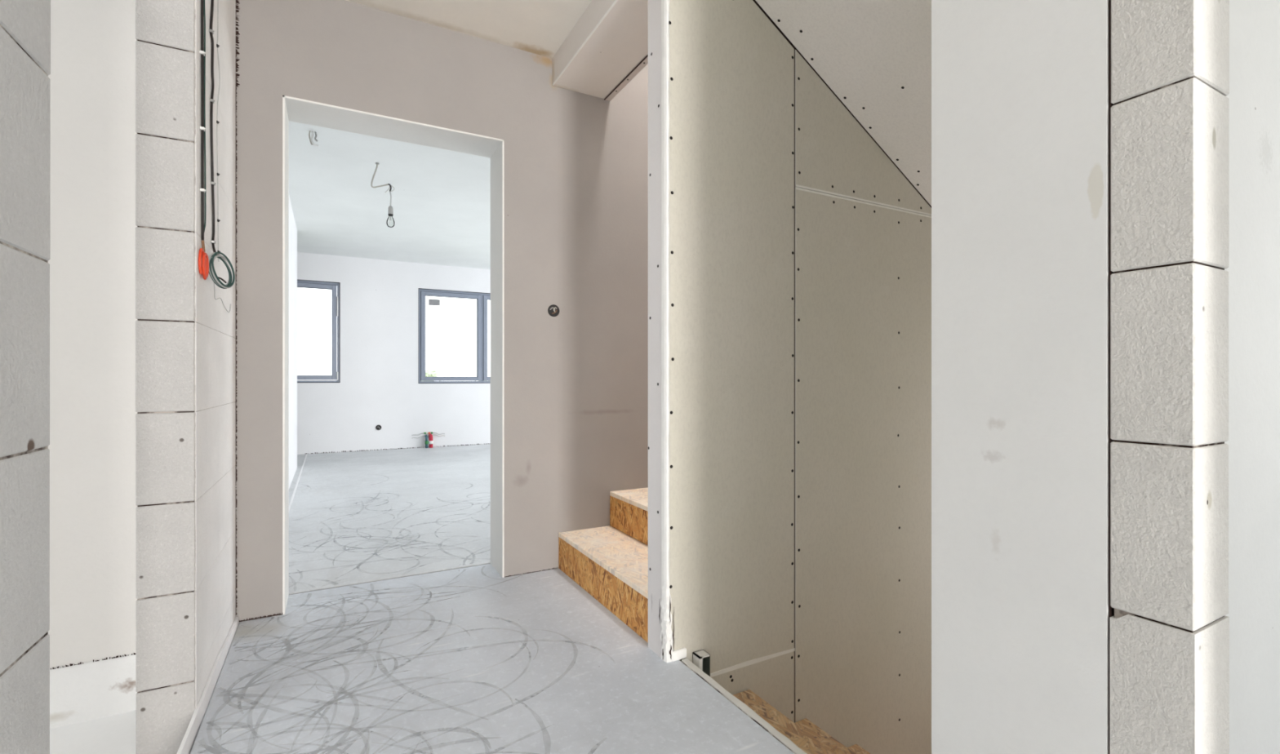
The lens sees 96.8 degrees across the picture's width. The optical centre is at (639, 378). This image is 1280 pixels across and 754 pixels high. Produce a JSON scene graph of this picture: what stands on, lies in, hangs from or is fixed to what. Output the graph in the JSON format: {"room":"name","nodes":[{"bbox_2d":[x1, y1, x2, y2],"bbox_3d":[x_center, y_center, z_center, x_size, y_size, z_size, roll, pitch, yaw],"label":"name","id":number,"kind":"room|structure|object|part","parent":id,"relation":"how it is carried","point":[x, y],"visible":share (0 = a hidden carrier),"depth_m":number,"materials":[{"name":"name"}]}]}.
{"room":"construction site","nodes":[
{"label":"construction site","id":0,"kind":"room"},
{"bbox_2d":[48,0,137,668],"bbox_3d":[-3.028,-0.364,1.314,3.132,2.551,0.300,0,0,-28],"label":"wall","id":1,"kind":"structure","parent":0,"point":[91,447],"depth_m":1.83,"materials":[{"name":"white paint"}]},
{"bbox_2d":[49,653,137,728],"bbox_3d":[-3.030,1.010,1.317,3.132,0.199,0.294,0,0,-28],"label":"baseboard","id":2,"kind":"structure","parent":1,"relation":"attached to","point":[87,691],"depth_m":1.83,"materials":[{"name":"white paint"}]},
{"bbox_2d":[49,710,136,753],"bbox_3d":[-2.022,1.191,-0.415,3.249,0.178,3.800,0,0,-28],"label":"floor","id":3,"kind":"structure","parent":0,"point":[116,734],"depth_m":1.75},
{"bbox_2d":[0,0,297,753],"bbox_3d":[-0.889,-0.265,0.798,0.141,2.752,12.250,0,0,-28],"label":"wall","id":4,"kind":"structure","parent":0,"point":[185,340],"depth_m":1.57,"materials":[{"name":"concrete"}]},
{"bbox_2d":[200,0,205,240],"bbox_3d":[-1.278,-1.022,1.662,0.014,1.235,0.019,0,0,-28],"label":"cable","id":5,"kind":"object","parent":4,"relation":"attached to","point":[202,53],"visible":1,"depth_m":1.66,"materials":[{"name":"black plastic"}]},
{"bbox_2d":[198,240,208,279],"bbox_3d":[-1.281,-0.348,1.670,0.013,0.114,0.090,0,0,-28],"label":"cable coil","id":6,"kind":"object","parent":4,"relation":"attached to","point":[203,261],"visible":1,"depth_m":1.66,"materials":[{"name":"red plastic"}]},
{"bbox_2d":[204,0,206,231],"bbox_3d":[-1.299,-1.032,1.694,0.005,1.217,0.044,0,0,-28],"label":"cable","id":7,"kind":"object","parent":4,"relation":"attached to","point":[205,197],"visible":0.86,"depth_m":1.70,"materials":[{"name":"black plastic"}]},
{"bbox_2d":[176,617,238,753],"bbox_3d":[-1.212,1.014,1.538,0.014,0.171,1.676,0,0,-28],"label":"strip","id":8,"kind":"object","parent":4,"relation":"attached to","point":[188,740],"visible":0.47,"depth_m":1.70,"materials":[{"name":"white plastic"}]},
{"bbox_2d":[208,0,216,256],"bbox_3d":[-1.351,-1.010,1.805,0.024,1.260,0.058,0,0,-28],"label":"cable","id":9,"kind":"object","parent":4,"relation":"attached to","point":[211,31],"visible":0.95,"depth_m":1.80,"materials":[{"name":"grey plastic"}]},
{"bbox_2d":[216,0,220,262],"bbox_3d":[-1.420,-1.017,1.917,0.008,1.246,0.053,0,0,-28],"label":"cable","id":10,"kind":"object","parent":4,"relation":"attached to","point":[217,45],"visible":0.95,"depth_m":1.91,"materials":[{"name":"black plastic"}]},
{"bbox_2d":[208,252,235,288],"bbox_3d":[-1.309,-0.337,1.778,0.023,0.109,0.090,0,0,8],"label":"cable coil","id":11,"kind":"object","parent":4,"relation":"attached to","point":[215,279],"visible":0.95,"depth_m":1.77,"materials":[{"name":"green plastic"}]},
{"bbox_2d":[213,282,231,312],"bbox_3d":[-1.447,-0.282,1.968,0.007,0.078,0.402,0,0,-29],"label":"loose wire","id":12,"kind":"object","parent":4,"relation":"attached to","point":[214,282],"visible":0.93,"depth_m":1.91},
{"bbox_2d":[288,453,307,511],"bbox_3d":[-3.364,0.977,5.609,0.014,0.006,3.870,0,0,-28],"label":"trim","id":13,"kind":"structure","parent":4,"relation":"attached to","point":[296,485],"depth_m":5.14,"materials":[{"name":"white plastic"}]},
{"bbox_2d":[50,0,558,669],"bbox_3d":[-1.909,-0.330,5.192,2.691,2.620,6.293,0,0,-24],"label":"trim","id":14,"kind":"structure","parent":4,"relation":"attached to","point":[237,33],"depth_m":2.28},
{"bbox_2d":[297,252,490,454],"bbox_3d":[-2.516,-0.265,8.511,6.900,2.750,0.360,0,0,-28],"label":"wall","id":15,"kind":"structure","parent":0,"point":[379,385],"depth_m":7.76,"materials":[{"name":"white paint"}]},
{"bbox_2d":[297,279,340,382],"bbox_3d":[-4.448,-0.604,7.301,1.050,1.328,0.092,0,0,-28],"label":"window","id":16,"kind":"structure","parent":15,"relation":"in","point":[335,287],"depth_m":7.49,"materials":[{"name":"grey plastic"}]},
{"bbox_2d":[375,425,381,430],"bbox_3d":[-3.557,0.671,7.732,0.072,0.072,0.016,0,0,-28],"label":"box","id":17,"kind":"object","parent":15,"relation":"attached to","point":[378,427],"visible":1,"depth_m":7.74,"materials":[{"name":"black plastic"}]},
{"bbox_2d":[423,431,433,434],"bbox_3d":[-2.991,0.772,8.035,0.130,0.035,0.022,0,0,-28],"label":"plate","id":18,"kind":"object","parent":15,"relation":"attached to","point":[425,433],"visible":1,"depth_m":8.04,"materials":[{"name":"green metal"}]},
{"bbox_2d":[417,288,490,383],"bbox_3d":[-2.309,-0.596,8.468,1.878,1.342,0.083,0,0,-28],"label":"window","id":19,"kind":"structure","parent":15,"relation":"in","point":[482,299],"depth_m":8.26,"materials":[{"name":"grey plastic"}]},
{"bbox_3d":[-1.925,-0.596,8.672,0.933,1.268,0.071,0,0,-28],"label":"sash","id":20,"kind":"part","parent":19,"relation":"part of","materials":[{"name":"grey plastic"}]},
{"bbox_2d":[288,0,591,269],"bbox_3d":[0.729,-1.730,2.535,6.900,0.220,13.960,0,0,-28],"label":"ceiling","id":21,"kind":"structure","parent":0,"point":[441,198],"depth_m":4.66,"materials":[{"name":"white paint"}]},
{"bbox_2d":[308,130,318,146],"bbox_3d":[-2.145,-1.573,3.731,0.056,0.096,0.016,0,0,-28],"label":"stub","id":22,"kind":"object","parent":21,"relation":"attached to","point":[312,143],"visible":1,"depth_m":3.72,"materials":[{"name":"white plastic"}]},
{"bbox_2d":[370,162,395,227],"bbox_3d":[-1.942,-1.384,4.293,0.166,0.473,0.059,0,0,-28],"label":"hanging bulb","id":23,"kind":"object","parent":21,"relation":"hanging from","point":[390,210],"visible":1,"depth_m":4.31,"materials":[{"name":"black plastic"}]},
{"bbox_2d":[387,191,393,214],"bbox_3d":[-1.895,-1.334,4.319,0.038,0.177,0.038,0,0,-28],"label":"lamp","id":24,"kind":"object","parent":23,"relation":"on","point":[390,210],"depth_m":4.31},
{"bbox_3d":[-1.895,-1.191,4.319,0.059,0.088,0.059,0,0,-28],"label":"bulb","id":25,"kind":"part","parent":23,"relation":"part of","materials":[{"name":"clear glass"}]},
{"bbox_2d":[552,0,648,101],"bbox_3d":[-0.077,-1.667,2.567,0.329,0.346,0.966,0,0,-28],"label":"ceiling soffit","id":26,"kind":"structure","parent":21,"relation":"attached to","point":[607,46],"depth_m":2.63,"materials":[{"name":"paint"}]},
{"bbox_2d":[235,0,648,624],"bbox_3d":[0.199,-0.270,3.405,4.800,7.900,0.244,0,0,-28],"label":"wall","id":27,"kind":"structure","parent":0,"point":[575,164],"depth_m":2.82,"materials":[{"name":"grey paint"}]},
{"bbox_2d":[289,564,486,595],"bbox_3d":[-1.194,1.042,2.794,0.912,0.116,0.014,0,0,-28],"label":"trim","id":28,"kind":"structure","parent":27,"relation":"attached to","point":[485,564],"depth_m":2.77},
{"bbox_2d":[282,95,503,614],"bbox_3d":[-1.133,-0.097,2.682,0.924,2.153,0.247,0,0,-28],"label":"door frame","id":29,"kind":"structure","parent":27,"relation":"attached to","point":[294,109],"depth_m":2.78,"materials":[{"name":"white paint"}]},
{"bbox_2d":[547,304,559,316],"bbox_3d":[-0.441,-0.347,2.913,0.062,0.062,0.011,0,0,-28],"label":"box","id":30,"kind":"object","parent":27,"relation":"attached to","point":[553,310],"visible":1,"depth_m":2.91,"materials":[{"name":"black plastic"}]},
{"bbox_2d":[190,444,794,753],"bbox_3d":[0.723,1.044,2.441,6.800,0.132,13.800,0,0,-28],"label":"floor","id":31,"kind":"structure","parent":0,"point":[472,660],"depth_m":2.02,"materials":[{"name":"grey concrete"}]},
{"bbox_2d":[424,435,428,448],"bbox_3d":[-3.006,0.888,7.998,0.045,0.184,0.081,0,0,-28],"label":"pipe","id":32,"kind":"object","parent":31,"relation":"on","point":[425,436],"visible":1,"depth_m":7.97,"materials":[{"name":"green plastic"}]},
{"bbox_2d":[428,434,433,448],"bbox_3d":[-2.954,0.884,8.022,0.065,0.192,0.094,0,0,-28],"label":"pipe","id":33,"kind":"object","parent":31,"relation":"on","point":[430,436],"visible":1,"depth_m":7.99,"materials":[{"name":"red plastic"}]},
{"bbox_2d":[558,487,648,642],"bbox_3d":[0.708,0.334,2.994,2.045,1.292,0.960,0,0,-28],"label":"flight","id":34,"kind":"object","parent":31,"relation":"on","point":[609,564],"visible":0.16,"depth_m":2.63,"materials":[{"name":"brown wood"}]},
{"bbox_2d":[681,658,807,753],"bbox_3d":[0.379,1.043,1.561,0.028,0.134,0.942,0,0,-28],"label":"strip","id":35,"kind":"object","parent":31,"relation":"attached to","point":[738,703],"visible":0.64,"depth_m":1.67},
{"bbox_2d":[648,0,931,753],"bbox_3d":[1.107,-0.520,2.580,2.392,7.000,0.142,0,0,-28],"label":"wall partition","id":36,"kind":"structure","parent":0,"point":[789,255],"depth_m":2.21,"materials":[{"name":"paint"}]},
{"bbox_2d":[693,649,710,676],"bbox_3d":[0.216,1.009,1.998,0.045,0.082,0.042,0,0,-28],"label":"channel","id":37,"kind":"object","parent":36,"relation":"attached to","point":[701,659],"visible":0.67,"depth_m":1.99,"materials":[{"name":"white metal"}]},
{"bbox_2d":[755,0,931,205],"bbox_3d":[1.349,-0.975,2.088,2.336,1.427,0.968,0,0,-28],"label":"ceiling","id":38,"kind":"structure","parent":0,"point":[875,55],"depth_m":2.16,"materials":[{"name":"paint"}]},
{"bbox_2d":[931,0,1279,753],"bbox_3d":[2.031,1.020,1.744,3.165,5.320,0.287,0,0,-28],"label":"wall","id":39,"kind":"structure","parent":0,"point":[1020,88],"depth_m":1.01,"materials":[{"name":"white paint"}]},
{"bbox_2d":[1109,0,1229,753],"bbox_3d":[0.788,-0.265,0.846,0.122,2.750,0.098,0,0,-28],"label":"wall","id":40,"kind":"structure","parent":0,"point":[1169,626],"depth_m":0.81,"materials":[{"name":"concrete"}]},
{"bbox_2d":[1108,0,1114,753],"bbox_3d":[0.763,-0.265,0.890,0.110,2.750,0.004,0,0,-28],"label":"trim","id":41,"kind":"structure","parent":40,"relation":"attached to","point":[1111,611],"depth_m":0.86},
{"bbox_3d":[-2.555,1.196,4.172,2.690,0.169,7.628,0,0,-28],"label":"floor slab","id":42,"kind":"structure","parent":0,"visible":0},
{"bbox_2d":[733,689,870,753],"bbox_3d":[1.393,1.925,2.115,2.305,1.520,0.964,0,0,-28],"label":"flight","id":43,"kind":"object","parent":42,"relation":"attached to","point":[807,736],"visible":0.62,"depth_m":1.99,"materials":[{"name":"brown wood"}]},
{"label":"outside","id":44,"kind":"structure","parent":0,"visible":0},
{"bbox_3d":[-23.666,1.630,43.590,80.000,0.300,80.800,0,0,-28],"label":"ground","id":45,"kind":"structure","parent":44,"visible":0},
{"bbox_2d":[425,368,438,377],"bbox_3d":[-10.176,0.520,26.312,3.027,1.934,3.056,0,0,-28],"label":"shrub","id":46,"kind":"object","parent":45,"relation":"on","point":[428,373],"visible":0.06,"depth_m":26.28,"materials":[{"name":"green plant"}]}
]}

